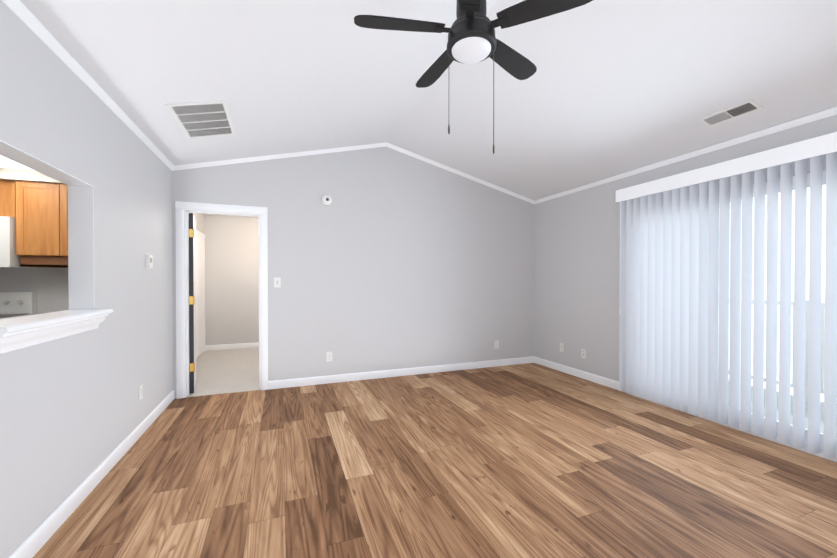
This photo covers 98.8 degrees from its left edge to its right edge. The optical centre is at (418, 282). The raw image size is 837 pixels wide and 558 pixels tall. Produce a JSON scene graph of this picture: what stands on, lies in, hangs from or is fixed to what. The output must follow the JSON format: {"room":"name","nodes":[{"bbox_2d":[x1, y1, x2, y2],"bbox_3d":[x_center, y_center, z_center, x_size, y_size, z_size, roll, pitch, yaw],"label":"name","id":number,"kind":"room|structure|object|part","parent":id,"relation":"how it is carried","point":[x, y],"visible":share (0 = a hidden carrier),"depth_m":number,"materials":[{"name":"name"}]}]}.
{"room":"living room","nodes":[
{"label":"living room","id":0,"kind":"room"},
{"bbox_2d":[188,213,258,344],"bbox_3d":[-2.679,-0.040,5.441,1.690,2.520,2.860,0,1,-21],"label":"wall","id":1,"kind":"structure","parent":0,"point":[231,279],"depth_m":6.55,"materials":[{"name":"grey paint"}]},
{"bbox_2d":[189,213,195,393],"bbox_3d":[-2.674,0.224,4.259,0.051,1.988,0.726,0,1,-30],"label":"hall door","id":2,"kind":"structure","parent":1,"relation":"in","point":[192,299],"depth_m":3.96,"materials":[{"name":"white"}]},
{"bbox_2d":[196,230,204,358],"bbox_3d":[-3.678,0.176,6.045,0.018,2.076,0.772,0,1,-21],"label":"door","id":3,"kind":"structure","parent":1,"relation":"attached to","point":[200,292],"depth_m":6.07,"materials":[{"name":"white wood"}]},
{"bbox_2d":[175,201,267,398],"bbox_3d":[-2.182,0.181,4.038,0.900,2.100,0.156,0,1,-21],"label":"door frame","id":4,"kind":"structure","parent":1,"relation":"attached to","point":[183,210],"depth_m":3.90,"materials":[{"name":"white wood"}]},
{"bbox_2d":[205,342,258,349],"bbox_3d":[-3.166,1.162,6.661,1.410,0.095,0.014,0,1,-21],"label":"baseboard","id":5,"kind":"structure","parent":1,"relation":"attached to","point":[239,345],"depth_m":6.56,"materials":[{"name":"white wood"}]},
{"bbox_2d":[0,0,836,557],"bbox_3d":[-0.635,-0.333,1.628,7.770,3.170,6.940,0,1,-21],"label":"wall","id":6,"kind":"structure","parent":0,"point":[388,258],"depth_m":3.01,"materials":[{"name":"grey paint"}]},
{"bbox_2d":[0,180,15,217],"bbox_3d":[-4.418,-0.832,3.583,0.755,0.365,0.323,0,1,-21],"label":"upper cabinet","id":7,"kind":"object","parent":6,"relation":"attached to","point":[7,198],"visible":0.54,"depth_m":3.55,"materials":[{"name":"brown wood"}]},
{"bbox_2d":[0,216,35,267],"bbox_3d":[-4.401,-0.400,3.542,0.751,0.492,0.419,0,1,-21],"label":"over-the-range microwave","id":8,"kind":"object","parent":7,"relation":"attached to","point":[9,258],"visible":0.6,"depth_m":3.49,"materials":[{"name":"white"}]},
{"bbox_2d":[0,155,32,169],"bbox_3d":[-3.659,-1.151,2.896,0.320,0.094,1.250,0,1,-21],"label":"kitchen ceiling light","id":9,"kind":"object","parent":6,"relation":"attached to","point":[5,162],"visible":0.33,"depth_m":3.36,"materials":[{"name":"white plastic"}]},
{"bbox_2d":[0,167,63,183],"bbox_3d":[-4.033,-1.111,3.695,2.475,0.187,0.388,0,1,-21],"label":"ceiling","id":10,"kind":"structure","parent":6,"relation":"attached to","point":[14,174],"depth_m":3.55,"materials":[{"name":"beige paint"}]},
{"bbox_2d":[16,181,67,267],"bbox_3d":[-3.576,-0.592,3.893,1.012,0.850,0.353,0,1,-21],"label":"upper cabinet","id":11,"kind":"object","parent":6,"relation":"attached to","point":[41,219],"depth_m":3.63,"materials":[{"name":"brown wood"}]},
{"bbox_3d":[-3.581,-0.222,3.913,0.990,0.108,0.317,0,1,-21],"label":"kitchen cabinet light rail","id":12,"kind":"part","parent":11,"relation":"part of","materials":[{"name":"brown wood"}]},
{"bbox_2d":[0,140,112,353],"bbox_3d":[-1.873,-0.152,1.797,0.220,0.876,0.950,0,1,-21],"label":"window frame","id":13,"kind":"structure","parent":6,"relation":"attached to","point":[81,315],"depth_m":2.10,"materials":[{"name":"white wood"}]},
{"bbox_2d":[2,0,177,170],"bbox_3d":[-1.504,-1.185,0.960,0.035,0.044,6.090,0,1,-21],"label":"crown molding","id":14,"kind":"structure","parent":6,"relation":"attached to","point":[32,22],"depth_m":1.99,"materials":[{"name":"white wood"}]},
{"bbox_2d":[9,390,173,557],"bbox_3d":[-1.514,1.210,0.977,0.014,0.095,6.090,0,1,-21],"label":"baseboard","id":15,"kind":"structure","parent":6,"relation":"attached to","point":[39,537],"depth_m":2.05,"materials":[{"name":"white wood"}]},
{"bbox_2d":[139,384,142,400],"bbox_3d":[-2.268,0.895,2.929,0.007,0.117,0.072,0,1,-21],"label":"outlet","id":16,"kind":"object","parent":6,"relation":"attached to","point":[140,393],"visible":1,"depth_m":2.92,"materials":[{"name":"white plastic"}]},
{"bbox_2d":[146,254,152,268],"bbox_3d":[-2.329,-0.186,3.105,0.027,0.125,0.100,0,1,-21],"label":"thermostat","id":17,"kind":"object","parent":6,"relation":"attached to","point":[149,261],"visible":0.98,"depth_m":3.07,"materials":[{"name":"white plastic"}]},
{"bbox_2d":[165,101,235,138],"bbox_3d":[-1.762,-1.336,2.965,0.390,0.101,0.665,0,1,-21],"label":"air vent","id":18,"kind":"object","parent":6,"relation":"in","point":[203,119],"visible":1,"depth_m":2.91,"materials":[{"name":"white metal"}]},
{"bbox_2d":[187,389,259,396],"bbox_3d":[-2.168,1.229,4.011,0.726,0.005,0.036,0,1,-21],"label":"trim","id":19,"kind":"structure","parent":6,"relation":"attached to","point":[223,393],"depth_m":4.00,"materials":[{"name":"beige wood"}]},
{"bbox_2d":[274,277,280,286],"bbox_3d":[-1.642,-0.006,4.173,0.072,0.117,0.011,0,1,-21],"label":"light switch","id":20,"kind":"object","parent":6,"relation":"attached to","point":[277,281],"visible":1,"depth_m":4.17,"materials":[{"name":"white plastic"}]},
{"bbox_2d":[322,195,332,204],"bbox_3d":[-1.108,-1.009,4.355,0.128,0.128,0.039,0,1,-21],"label":"smoke detector","id":21,"kind":"object","parent":6,"relation":"attached to","point":[327,200],"visible":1,"depth_m":4.34,"materials":[{"name":"white plastic"}]},
{"bbox_2d":[326,352,331,361],"bbox_3d":[-1.092,0.903,4.394,0.072,0.117,0.007,0,1,-21],"label":"outlet","id":22,"kind":"object","parent":6,"relation":"attached to","point":[328,356],"visible":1,"depth_m":4.39,"materials":[{"name":"white plastic"}]},
{"bbox_2d":[178,142,533,203],"bbox_3d":[-0.410,-1.502,4.623,4.590,0.613,0.034,0,1,-21],"label":"crown molding","id":23,"kind":"structure","parent":6,"relation":"attached to","point":[287,155],"depth_m":4.43,"materials":[{"name":"white wood"}]},
{"bbox_2d":[268,356,532,389],"bbox_3d":[0.021,1.177,4.822,3.763,0.095,0.014,0,1,-21],"label":"baseboard","id":24,"kind":"structure","parent":6,"relation":"attached to","point":[276,384],"depth_m":4.67,"materials":[{"name":"white wood"}]},
{"bbox_2d":[354,0,592,153],"bbox_3d":[0.283,-1.249,2.149,1.306,0.978,1.273,0,1,-21],"label":"fan","id":25,"kind":"object","parent":6,"relation":"hanging from","point":[472,39],"visible":1,"depth_m":2.04,"materials":[{"name":"black metal"}]},
{"bbox_2d":[494,340,498,348],"bbox_3d":[1.145,0.903,5.255,0.072,0.117,0.007,0,1,-21],"label":"outlet","id":26,"kind":"object","parent":6,"relation":"attached to","point":[496,344],"visible":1,"depth_m":5.25,"materials":[{"name":"white plastic"}]},
{"bbox_2d":[560,343,563,351],"bbox_3d":[1.978,0.891,4.958,0.007,0.117,0.072,0,1,-21],"label":"outlet","id":27,"kind":"object","parent":6,"relation":"attached to","point":[561,347],"visible":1,"depth_m":4.95,"materials":[{"name":"white plastic"}]},
{"bbox_2d":[533,356,625,392],"bbox_3d":[2.058,1.178,4.745,0.014,0.095,1.560,0,1,-21],"label":"baseboard","id":28,"kind":"structure","parent":6,"relation":"attached to","point":[601,380],"depth_m":4.65,"materials":[{"name":"white wood"}]},
{"bbox_2d":[581,349,585,358],"bbox_3d":[2.116,0.909,4.599,0.007,0.117,0.072,0,1,-21],"label":"outlet","id":29,"kind":"object","parent":6,"relation":"attached to","point":[583,353],"visible":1,"depth_m":4.60,"materials":[{"name":"white plastic"}]},
{"bbox_2d":[534,107,836,203],"bbox_3d":[2.851,-1.199,2.635,0.035,0.044,6.090,0,1,-21],"label":"crown molding","id":30,"kind":"structure","parent":6,"relation":"attached to","point":[833,111],"depth_m":3.20,"materials":[{"name":"white wood"}]},
{"bbox_2d":[616,132,836,458],"bbox_3d":[2.627,0.096,3.080,0.136,2.232,2.040,0,1,-21],"label":"vertical blind","id":31,"kind":"object","parent":6,"relation":"attached to","point":[680,243],"visible":1,"depth_m":3.00,"materials":[{"name":"white plastic"}]},
{"bbox_2d":[698,99,763,127],"bbox_3d":[2.405,-1.307,2.779,0.152,0.043,0.355,0,1,-21],"label":"air vent","id":32,"kind":"object","parent":6,"relation":"in","point":[734,112],"visible":1,"depth_m":2.76,"materials":[{"name":"white metal"}]},
{"bbox_2d":[628,393,836,461],"bbox_3d":[2.738,1.226,3.121,0.150,0.026,1.900,0,1,-21],"label":"sill","id":33,"kind":"structure","parent":6,"relation":"attached to","point":[790,444],"depth_m":2.87,"materials":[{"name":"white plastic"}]},
{"bbox_2d":[718,170,836,454],"bbox_3d":[2.762,0.195,3.121,0.070,2.026,1.894,0,1,-21],"label":"door frame","id":34,"kind":"structure","parent":6,"relation":"attached to","point":[791,425],"depth_m":2.76,"materials":[{"name":"white plastic"}]},
{"bbox_2d":[33,363,836,557],"bbox_3d":[0.670,1.275,1.828,4.700,0.050,6.110,0,1,-21],"label":"floor","id":35,"kind":"structure","parent":0,"point":[531,460],"depth_m":2.26,"materials":[{"name":"brown wood"}]},
{"bbox_3d":[-3.313,1.276,1.710,2.580,0.050,4.650,0,1,-21],"label":"floor","id":36,"kind":"structure","parent":0,"visible":0},
{"bbox_2d":[0,292,36,318],"bbox_3d":[-4.348,0.669,3.413,0.755,1.135,0.711,0,1,-21],"label":"stove","id":37,"kind":"object","parent":36,"relation":"on","point":[15,304],"visible":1,"depth_m":3.75,"materials":[{"name":"white metal"}]},
{"bbox_2d":[0,313,29,317],"bbox_3d":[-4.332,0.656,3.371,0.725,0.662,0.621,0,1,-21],"label":"cooktop","id":38,"kind":"object","parent":37,"relation":"in","point":[2,315],"depth_m":3.67,"materials":[{"name":"grey"}]},
{"label":"outside","id":39,"kind":"structure","parent":0,"visible":0},
{"bbox_2d":[189,347,258,395],"bbox_3d":[-2.640,1.243,5.349,1.450,0.054,2.840,0,1,-21],"label":"floor","id":40,"kind":"structure","parent":39,"point":[224,370],"depth_m":4.94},
{"bbox_2d":[718,185,825,432],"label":"sliding glass door","id":41,"kind":"structure","parent":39,"point":[807,306],"depth_m":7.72,"materials":[{"name":"white glass"}]},
{"bbox_3d":[4.180,0.718,3.811,0.080,1.070,4.000,0,1,-21],"label":"railing","id":42,"kind":"part","parent":41,"relation":"part of","materials":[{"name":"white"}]}
]}

